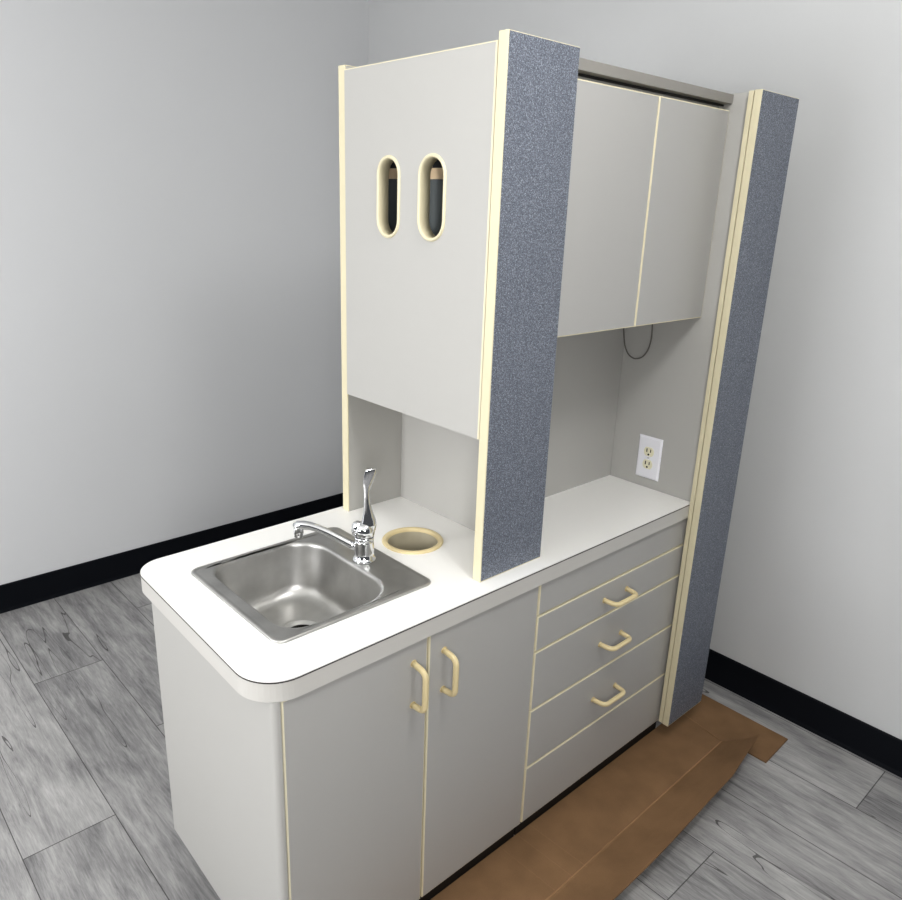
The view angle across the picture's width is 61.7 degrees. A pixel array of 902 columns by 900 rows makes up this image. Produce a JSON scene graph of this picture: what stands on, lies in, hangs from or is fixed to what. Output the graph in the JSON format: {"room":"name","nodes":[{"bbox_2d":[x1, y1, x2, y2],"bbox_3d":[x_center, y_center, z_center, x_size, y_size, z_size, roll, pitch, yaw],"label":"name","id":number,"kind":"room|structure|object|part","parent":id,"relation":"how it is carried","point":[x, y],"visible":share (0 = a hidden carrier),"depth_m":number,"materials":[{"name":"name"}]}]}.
{"room":"dental exam room","nodes":[
{"label":"dental exam room","id":0,"kind":"room"},
{"bbox_2d":[0,0,367,584],"bbox_3d":[-2.399,-0.457,2.050,5.526,2.620,0.113,-14,24,-41],"label":"wall","id":1,"kind":"structure","parent":0,"point":[171,361],"depth_m":3.07,"materials":[{"name":"paint"}]},
{"bbox_2d":[0,493,342,613],"bbox_3d":[-2.442,0.758,2.362,5.413,0.115,0.011,-14,24,-41],"label":"baseboard","id":2,"kind":"structure","parent":1,"relation":"attached to","point":[25,592],"depth_m":3.27,"materials":[{"name":"rubber"}]},
{"bbox_2d":[0,573,901,899],"bbox_3d":[-0.438,1.564,0.409,5.526,0.056,6.058,-14,24,-41],"label":"floor","id":3,"kind":"structure","parent":0,"point":[86,812],"depth_m":2.13,"materials":[{"name":"grey wood"}]},
{"bbox_2d":[152,586,538,899],"bbox_3d":[-0.228,0.676,1.820,0.700,0.762,0.577,-14,24,-41],"label":"base cabinet","id":4,"kind":"object","parent":3,"relation":"on","point":[394,777],"visible":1,"depth_m":1.59,"materials":[{"name":"grey laminate"}]},
{"bbox_3d":[-0.494,0.709,1.606,0.015,0.708,0.530,-14,24,-41],"label":"panel","id":5,"kind":"part","parent":4,"relation":"part of","materials":[{"name":"grey laminate"}]},
{"bbox_3d":[-0.184,0.741,1.537,0.331,0.697,0.004,-14,24,-41],"label":"door","id":6,"kind":"part","parent":4,"relation":"part of","materials":[{"name":"grey laminate"}]},
{"bbox_2d":[140,475,689,702],"bbox_3d":[-0.015,0.226,1.924,1.377,0.043,0.587,-14,24,-41],"label":"countertop","id":7,"kind":"structure","parent":4,"relation":"on","point":[583,524],"depth_m":1.65,"materials":[{"name":"laminate"}]},
{"bbox_2d":[191,527,430,643],"bbox_3d":[-0.310,0.356,1.684,0.390,0.170,0.382,-14,24,-41],"label":"sink","id":8,"kind":"object","parent":7,"relation":"in","point":[288,590],"visible":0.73,"depth_m":1.75,"materials":[{"name":"metal"}]},
{"bbox_2d":[293,468,376,563],"bbox_3d":[-0.265,0.138,1.726,0.198,0.222,0.055,7,19,15],"label":"faucet","id":9,"kind":"object","parent":7,"relation":"on","point":[363,531],"visible":1,"depth_m":1.71,"materials":[{"name":"silver metal"}]},
{"bbox_3d":[-0.285,0.199,1.743,0.165,0.064,0.022,5,18,9],"label":"spout","id":10,"kind":"part","parent":9,"relation":"part of","materials":[{"name":"silver metal"}]},
{"bbox_3d":[-0.187,0.111,1.696,0.036,0.148,0.034,-14,24,-41],"label":"lever","id":11,"kind":"part","parent":9,"relation":"part of","materials":[{"name":"silver metal"}]},
{"bbox_2d":[338,65,401,510],"bbox_3d":[0.035,-0.425,2.117,0.810,1.075,0.025,-14,24,-41],"label":"panel","id":12,"kind":"object","parent":7,"relation":"on","point":[371,432],"visible":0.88,"depth_m":1.99,"materials":[{"name":"grey laminate"}]},
{"bbox_3d":[-0.262,-0.349,1.855,0.004,1.075,0.025,-14,24,-41],"label":"edge trim","id":13,"kind":"part","parent":12,"relation":"part of","materials":[{"name":"beige plastic"}]},
{"bbox_2d":[382,527,442,553],"bbox_3d":[-0.096,0.284,1.874,0.151,0.139,0.151,-14,24,-41],"label":"chute","id":14,"kind":"object","parent":7,"relation":"in","point":[404,540],"visible":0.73,"depth_m":1.91,"materials":[{"name":"beige plastic"}]},
{"bbox_2d":[401,413,478,530],"bbox_3d":[0.045,-0.316,1.802,0.018,1.065,0.480,-14,24,-41],"label":"divider panel","id":15,"kind":"object","parent":7,"relation":"on","point":[439,465],"visible":0.21,"depth_m":1.98,"materials":[{"name":"grey laminate"}]},
{"bbox_2d":[344,40,498,439],"bbox_3d":[-0.024,-0.453,1.685,0.183,0.748,0.479,-14,24,-41],"label":"upper cabinet","id":16,"kind":"object","parent":15,"relation":"attached to","point":[419,129],"visible":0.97,"depth_m":1.60,"materials":[{"name":"grey laminate"}]},
{"bbox_3d":[0.022,-0.611,1.672,0.074,0.024,0.478,-14,24,-41],"label":"tan rail","id":17,"kind":"part","parent":16,"relation":"part of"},
{"bbox_2d":[473,29,579,581],"bbox_3d":[0.148,-0.244,1.565,0.201,1.085,0.024,-14,24,-41],"label":"panel","id":18,"kind":"object","parent":7,"relation":"on","point":[537,77],"visible":1,"depth_m":1.52,"materials":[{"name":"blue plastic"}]},
{"bbox_2d":[545,328,625,496],"bbox_3d":[0.274,-0.114,2.087,0.614,0.520,0.020,-14,24,-41],"label":"panel","id":19,"kind":"object","parent":7,"relation":"on","point":[587,374],"visible":0.29,"depth_m":2.18,"materials":[{"name":"grey laminate"}]},
{"bbox_3d":[-0.063,0.484,1.528,0.016,0.116,0.047,-14,24,-41],"label":"handle","id":20,"kind":"part","parent":4,"relation":"part of","materials":[{"name":"beige plastic"}]},
{"bbox_3d":[-0.002,0.470,1.582,0.016,0.112,0.047,-14,24,-41],"label":"handle","id":21,"kind":"part","parent":4,"relation":"part of","materials":[{"name":"beige plastic"}]},
{"bbox_3d":[0.068,0.677,1.760,0.333,0.697,0.004,-14,24,-41],"label":"door","id":22,"kind":"part","parent":4,"relation":"part of","materials":[{"name":"grey laminate"}]},
{"bbox_2d":[514,518,686,834],"bbox_3d":[0.278,0.548,2.266,0.669,0.762,0.577,-14,24,-41],"label":"base cabinet","id":23,"kind":"object","parent":3,"relation":"on","point":[603,630],"visible":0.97,"depth_m":2.04,"materials":[{"name":"grey laminate"}]},
{"bbox_3d":[0.424,0.836,2.165,0.638,0.166,0.004,-14,24,-41],"label":"fixed panel","id":24,"kind":"part","parent":23,"relation":"part of","materials":[{"name":"grey laminate"}]},
{"bbox_3d":[0.430,0.670,2.111,0.638,0.164,0.004,-14,24,-41],"label":"drawer","id":25,"kind":"part","parent":23,"relation":"part of","materials":[{"name":"grey laminate"}]},
{"bbox_3d":[0.436,0.508,2.057,0.638,0.158,0.004,-14,24,-41],"label":"drawer","id":26,"kind":"part","parent":23,"relation":"part of","materials":[{"name":"grey laminate"}]},
{"bbox_3d":[0.441,0.681,2.091,0.118,0.016,0.047,-14,24,-41],"label":"handle","id":27,"kind":"part","parent":23,"relation":"part of","materials":[{"name":"beige plastic"}]},
{"bbox_3d":[0.441,0.381,2.016,0.638,0.089,0.004,-14,24,-41],"label":"drawer","id":28,"kind":"part","parent":23,"relation":"part of","materials":[{"name":"grey laminate"}]},
{"bbox_3d":[0.444,0.291,1.986,0.638,0.081,0.004,-14,24,-41],"label":"fixed panel","id":29,"kind":"part","parent":23,"relation":"part of","materials":[{"name":"grey laminate"}]},
{"bbox_3d":[0.448,0.517,2.038,0.111,0.016,0.047,-14,24,-41],"label":"handle","id":30,"kind":"part","parent":23,"relation":"part of","materials":[{"name":"beige plastic"}]},
{"bbox_3d":[0.453,0.390,1.996,0.117,0.016,0.047,-14,24,-41],"label":"handle","id":31,"kind":"part","parent":23,"relation":"part of","materials":[{"name":"beige plastic"}]},
{"bbox_2d":[430,694,787,899],"bbox_3d":[0.387,0.995,2.008,1.573,0.080,0.361,-14,24,-41],"label":"cardboard sheet","id":32,"kind":"object","parent":3,"relation":"on","point":[593,843],"visible":0.98,"depth_m":2.07,"materials":[{"name":"brown cardboard"}]},
{"bbox_2d":[610,89,798,726],"bbox_3d":[0.575,-0.059,2.357,0.199,1.878,0.606,-14,24,-41],"label":"panel","id":33,"kind":"object","parent":3,"relation":"on","point":[691,390],"visible":0.45,"depth_m":2.11,"materials":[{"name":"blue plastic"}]},
{"bbox_2d":[557,57,733,337],"bbox_3d":[0.293,-0.621,1.919,0.614,0.548,0.498,-14,24,-41],"label":"upper cabinet","id":34,"kind":"object","parent":33,"relation":"attached to","point":[648,150],"visible":0.64,"depth_m":1.72,"materials":[{"name":"grey laminate"}]},
{"bbox_3d":[0.342,-0.514,1.655,0.292,0.506,0.004,-14,24,-41],"label":"door","id":35,"kind":"part","parent":34,"relation":"part of","materials":[{"name":"grey laminate"}]},
{"bbox_2d":[623,324,652,358],"bbox_3d":[0.539,-0.333,2.179,0.095,0.146,0.018,18,24,40],"label":"cable","id":36,"kind":"object","parent":34,"relation":"hanging from","point":[652,324],"visible":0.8,"depth_m":2.20,"materials":[{"name":"black plastic"}]},
{"bbox_3d":[0.302,-0.871,1.837,0.614,0.022,0.498,-14,24,-41],"label":"panel","id":37,"kind":"part","parent":34,"relation":"part of","materials":[{"name":"laminate"}]},
{"bbox_3d":[0.568,-0.571,1.854,0.303,0.506,0.004,-14,24,-41],"label":"door","id":38,"kind":"part","parent":34,"relation":"part of","materials":[{"name":"grey laminate"}]},
{"bbox_2d":[635,434,662,481],"bbox_3d":[0.586,0.023,2.240,0.007,0.129,0.079,-14,24,-41],"label":"wall outlet","id":39,"kind":"object","parent":33,"relation":"attached to","point":[650,448],"visible":1,"depth_m":2.23,"materials":[{"name":"white plastic"}]},
{"bbox_2d":[642,459,651,468],"bbox_3d":[0.584,0.042,2.245,0.003,0.028,0.034,-14,24,-41],"label":"receptacle","id":40,"kind":"object","parent":39,"relation":"attached to","point":[646,463],"depth_m":2.24,"materials":[{"name":"beige plastic"}]},
{"bbox_2d":[644,447,653,456],"bbox_3d":[0.585,0.005,2.233,0.003,0.028,0.034,-14,24,-41],"label":"receptacle","id":41,"kind":"object","parent":39,"relation":"attached to","point":[648,451],"depth_m":2.23,"materials":[{"name":"beige plastic"}]},
{"bbox_2d":[368,0,901,739],"bbox_3d":[1.640,-0.199,1.710,0.113,2.620,5.945,-14,24,-41],"label":"wall","id":42,"kind":"structure","parent":0,"point":[809,600],"depth_m":2.26,"materials":[{"name":"paint"}]},
{"bbox_2d":[705,649,901,777],"bbox_3d":[1.555,1.003,2.058,0.011,0.115,5.934,-14,24,-41],"label":"baseboard","id":43,"kind":"structure","parent":42,"relation":"attached to","point":[870,743],"depth_m":2.46,"materials":[{"name":"rubber"}]}
]}

